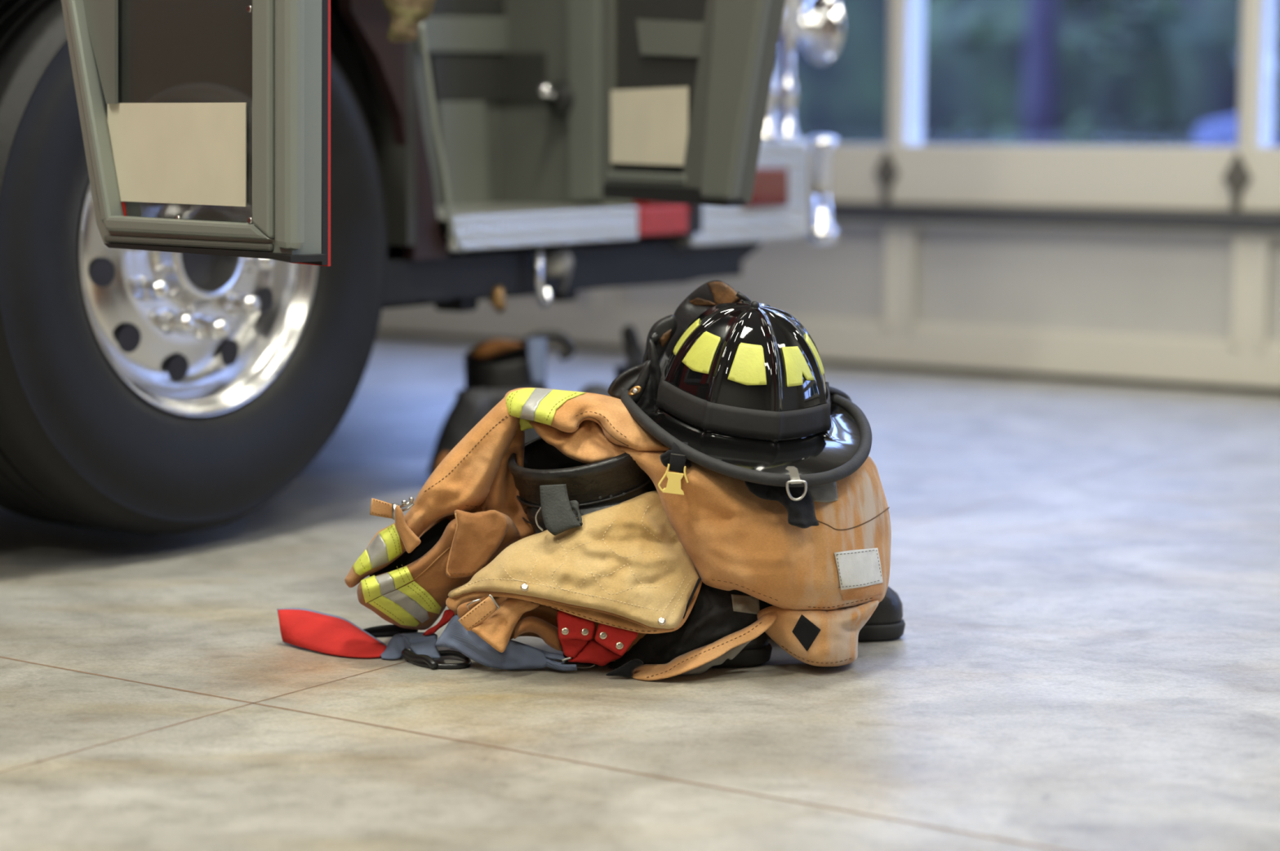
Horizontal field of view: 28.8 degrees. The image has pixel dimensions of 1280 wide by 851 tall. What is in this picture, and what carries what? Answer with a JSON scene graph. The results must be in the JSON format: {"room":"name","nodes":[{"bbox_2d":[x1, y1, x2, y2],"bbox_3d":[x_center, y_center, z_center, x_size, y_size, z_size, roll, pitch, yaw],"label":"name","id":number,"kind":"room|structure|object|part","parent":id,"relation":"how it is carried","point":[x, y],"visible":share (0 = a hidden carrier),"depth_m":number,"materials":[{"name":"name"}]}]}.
{"room":"emergency services station","nodes":[
{"label":"emergency services station","id":0,"kind":"room"},
{"bbox_2d":[0,336,1279,850],"bbox_3d":[-1.337,0.686,2.043,15.401,0.300,12.610,5,9,35],"label":"floor","id":1,"kind":"structure","parent":0,"point":[1091,663],"depth_m":3.45,"materials":[{"name":"concrete"}]},
{"bbox_2d":[0,0,844,536],"bbox_3d":[-2.655,-1.022,3.094,3.406,2.766,8.751,5,9,35],"label":"fire truck","id":2,"kind":"object","parent":1,"relation":"on","point":[212,211],"visible":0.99,"depth_m":4.56,"materials":[{"name":"metal"}]},
{"bbox_3d":[-0.801,-0.671,3.687,0.006,0.385,0.110,-7,10,-44],"label":"door panel","id":3,"kind":"part","parent":2,"relation":"part of","materials":[{"name":"grey paint"}]},
{"bbox_3d":[-0.651,-0.551,3.567,0.050,0.597,0.588,-7,10,-44],"label":"crew door","id":4,"kind":"part","parent":2,"relation":"part of","materials":[{"name":"grey"}]},
{"bbox_2d":[382,0,435,42],"bbox_3d":[-0.414,-0.767,4.487,0.108,0.150,0.067,0,7,0],"label":"glove","id":5,"kind":"object","parent":2,"relation":"hanging from","point":[406,15],"visible":1,"depth_m":4.47,"materials":[{"name":"fabric"}]},
{"bbox_3d":[-0.397,-0.574,4.995,0.011,0.461,0.136,5,9,35],"label":"opening trim","id":6,"kind":"part","parent":2,"relation":"part of","materials":[{"name":"grey"}]},
{"bbox_3d":[-0.406,-0.620,5.703,0.012,0.246,0.180,5,9,35],"label":"kick plate","id":7,"kind":"part","parent":2,"relation":"part of","materials":[{"name":"grey paint"}]},
{"bbox_3d":[-0.207,-0.757,5.659,0.032,0.043,0.067,3,8,25],"label":"knob","id":8,"kind":"part","parent":2,"relation":"part of","materials":[{"name":"silver metal"}]},
{"bbox_3d":[-0.182,-0.746,5.691,0.080,0.080,0.042,5,9,35],"label":"knob","id":9,"kind":"part","parent":2,"relation":"part of","materials":[{"name":"silver"}]},
{"bbox_3d":[-0.162,-1.532,5.627,0.329,2.170,0.242,0,7,0],"label":"hinge post","id":10,"kind":"part","parent":2,"relation":"part of","materials":[{"name":"metal"}]},
{"bbox_3d":[-0.125,-0.780,5.660,0.088,0.538,0.020,5,9,35],"label":"post","id":11,"kind":"part","parent":2,"relation":"part of","materials":[{"name":"grey metal"}]},
{"bbox_3d":[0.046,-0.781,4.798,0.010,0.621,0.480,-4,8,-27],"label":"door panel","id":12,"kind":"part","parent":2,"relation":"part of","materials":[{"name":"grey paint"}]},
{"bbox_3d":[0.111,-0.750,4.689,0.050,0.652,0.701,-4,8,-27],"label":"door","id":13,"kind":"part","parent":2,"relation":"part of","materials":[{"name":"grey paint"}]},
{"bbox_3d":[0.192,-0.708,4.491,0.030,0.602,0.294,-4,8,-27],"label":"free edge frame","id":14,"kind":"part","parent":2,"relation":"part of","materials":[{"name":"grey paint"}]},
{"bbox_2d":[744,167,788,208],"bbox_3d":[0.304,-0.573,5.992,0.022,0.097,0.186,5,9,35],"label":"warning light","id":15,"kind":"object","parent":2,"relation":"attached to","point":[771,188],"depth_m":5.99,"materials":[{"name":"red plastic"}]},
{"bbox_3d":[0.306,-0.871,6.030,0.096,0.350,0.096,0,7,0],"label":"siren post","id":16,"kind":"part","parent":2,"relation":"part of","materials":[{"name":"silver metal"}]},
{"bbox_3d":[0.363,-0.891,6.111,0.070,0.370,0.070,0,7,0],"label":"siren post","id":17,"kind":"part","parent":2,"relation":"part of","materials":[{"name":"silver metal"}]},
{"bbox_3d":[0.457,-0.590,6.229,0.084,0.272,0.084,0,7,0],"label":"corner post","id":18,"kind":"part","parent":2,"relation":"part of","materials":[{"name":"silver metal"}]},
{"bbox_2d":[276,608,638,671],"bbox_3d":[-0.273,0.294,3.609,0.592,0.096,0.136,4,8,31],"label":"suspenders","id":19,"kind":"object","parent":1,"relation":"on","point":[304,628],"visible":0.99,"depth_m":3.56,"materials":[{"name":"red fabric"}]},
{"bbox_2d":[427,386,547,476],"bbox_3d":[-0.310,0.017,5.357,0.295,0.217,0.303,0,7,0],"label":"pants","id":20,"kind":"object","parent":1,"relation":"on","point":[470,406],"visible":0.16,"depth_m":5.25,"materials":[{"name":"grey fabric"}]},
{"bbox_2d":[463,329,574,389],"bbox_3d":[-0.272,-0.064,5.339,0.217,0.286,0.169,6,9,40],"label":"rubber boot","id":21,"kind":"object","parent":20,"relation":"on","point":[495,363],"visible":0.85,"depth_m":5.29,"materials":[{"name":"black rubber"}]},
{"bbox_2d":[0,656,1066,850],"bbox_3d":[0.094,0.426,2.924,6.970,0.001,4.874,0,7,0],"label":"trim","id":22,"kind":"structure","parent":1,"relation":"on","point":[1012,842],"depth_m":3.04,"materials":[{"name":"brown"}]},
{"bbox_2d":[580,383,611,396],"bbox_3d":[-0.022,0.008,5.484,0.259,0.205,0.205,0,7,0],"label":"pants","id":23,"kind":"object","parent":1,"relation":"on","point":[597,388],"visible":0.03,"depth_m":5.42,"materials":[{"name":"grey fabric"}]},
{"bbox_2d":[0,440,1218,773],"bbox_3d":[-0.979,0.454,2.701,4.817,0.001,6.887,0,7,0],"label":"trim","id":24,"kind":"structure","parent":1,"relation":"on","point":[1217,440],"depth_m":3.42,"materials":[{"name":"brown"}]},
{"bbox_2d":[445,490,777,680],"bbox_3d":[-0.036,0.220,3.565,0.488,0.252,0.284,0,7,0],"label":"pants","id":25,"kind":"object","parent":1,"relation":"on","point":[626,567],"visible":0.93,"depth_m":3.49,"materials":[{"name":"beige fabric"}]},
{"bbox_3d":[0.081,0.281,3.573,0.255,0.129,0.122,0,7,0],"label":"leg","id":26,"kind":"part","parent":25,"relation":"part of","materials":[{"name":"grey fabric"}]},
{"bbox_2d":[344,387,891,666],"bbox_3d":[-0.033,0.144,3.597,0.795,0.393,0.298,0,7,3],"label":"coat","id":27,"kind":"object","parent":1,"relation":"on","point":[823,583],"visible":0.95,"depth_m":3.53,"materials":[{"name":"brown fabric"}]},
{"bbox_2d":[608,280,871,528],"bbox_3d":[0.145,-0.039,3.579,0.377,0.318,0.419,0,7,0],"label":"helmet","id":28,"kind":"object","parent":27,"relation":"on","point":[742,393],"visible":1,"depth_m":3.51,"materials":[{"name":"black plastic"}]},
{"bbox_3d":[0.017,-0.112,3.686,0.024,0.051,0.016,0,7,0],"label":"adjuster knob","id":29,"kind":"part","parent":28,"relation":"part of","materials":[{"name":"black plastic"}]},
{"bbox_3d":[0.153,0.006,3.594,0.362,0.113,0.401,0,7,0],"label":"brim trim","id":30,"kind":"part","parent":28,"relation":"part of","materials":[{"name":"black rubber"}]},
{"bbox_2d":[614,324,664,377],"bbox_3d":[0.032,-0.076,5.532,0.176,0.303,0.164,0,7,0],"label":"rubber boot","id":31,"kind":"object","parent":1,"relation":"on","point":[628,332],"visible":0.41,"depth_m":5.47,"materials":[{"name":"black rubber"}]},
{"bbox_2d":[507,436,772,668],"bbox_3d":[0.000,0.173,3.596,0.382,0.339,0.236,0,7,0],"label":"rubber boot","id":32,"kind":"object","parent":1,"relation":"on","point":[555,489],"visible":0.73,"depth_m":3.53,"materials":[{"name":"black rubber"}]},
{"bbox_2d":[768,586,905,642],"bbox_3d":[0.260,0.171,3.799,0.296,0.292,0.146,1,7,10],"label":"rubber boot","id":33,"kind":"object","parent":1,"relation":"on","point":[886,623],"visible":0.06,"depth_m":3.74,"materials":[{"name":"black rubber"}]},
{"bbox_3d":[2.176,-2.556,6.707,12.437,5.000,8.800,0,7,0],"label":"wall","id":34,"kind":"structure","parent":0,"visible":0},
{"bbox_2d":[376,0,1279,395],"bbox_3d":[0.826,-2.137,7.615,4.588,3.946,0.267,5,9,36],"label":"door","id":35,"kind":"structure","parent":34,"relation":"in","point":[1150,266],"depth_m":7.55,"materials":[{"name":"beige paint"}]},
{"bbox_3d":[0.827,-0.440,7.818,4.580,0.495,0.050,5,9,35],"label":"rail","id":36,"kind":"part","parent":35,"relation":"part of","materials":[{"name":"white metal"}]},
{"bbox_3d":[0.833,-0.475,7.822,4.580,0.305,0.020,5,9,35],"label":"panel","id":37,"kind":"part","parent":35,"relation":"part of","materials":[{"name":"paint"}]},
{"bbox_3d":[0.810,-0.473,7.789,2.392,0.340,0.010,5,9,35],"label":"upright trim","id":38,"kind":"part","parent":35,"relation":"part of","materials":[{"name":"beige paint"}]},
{"bbox_3d":[0.827,-1.099,7.737,4.580,0.817,0.050,5,9,35],"label":"rail","id":39,"kind":"part","parent":35,"relation":"part of","materials":[{"name":"beige paint"}]},
{"label":"outside","id":40,"kind":"structure","parent":0,"visible":0},
{"bbox_3d":[12.014,-1.312,18.400,62.096,0.280,55.857,0,7,0],"label":"ground","id":41,"kind":"structure","parent":40,"visible":0},
{"bbox_2d":[776,0,1279,146],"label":"window","id":42,"kind":"structure","parent":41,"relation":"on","point":[1188,77],"depth_m":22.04,"materials":[{"name":"clear glass"}]},
{"bbox_2d":[854,0,1209,146],"bbox_3d":[3.042,-6.168,19.711,2.794,9.433,3.196,6,9,39],"label":"conifer tree","id":43,"kind":"object","parent":41,"relation":"on","point":[1041,125],"visible":0.54,"depth_m":19.81,"materials":[{"name":"green plant"}]},
{"bbox_2d":[1195,108,1279,146],"bbox_3d":[5.629,-1.757,15.261,4.125,1.368,1.665,5,9,35],"label":"parked car","id":44,"kind":"object","parent":41,"relation":"on","point":[1223,132],"visible":0.17,"depth_m":15.68,"materials":[{"name":"blue paint"}]},
{"bbox_2d":[1237,0,1279,134],"bbox_3d":[4.196,-4.922,12.839,2.594,8.245,2.678,7,10,44],"label":"conifer tree","id":45,"kind":"object","parent":41,"relation":"on","point":[1277,118],"visible":0.19,"depth_m":14.12,"materials":[{"name":"green plant"}]}
]}

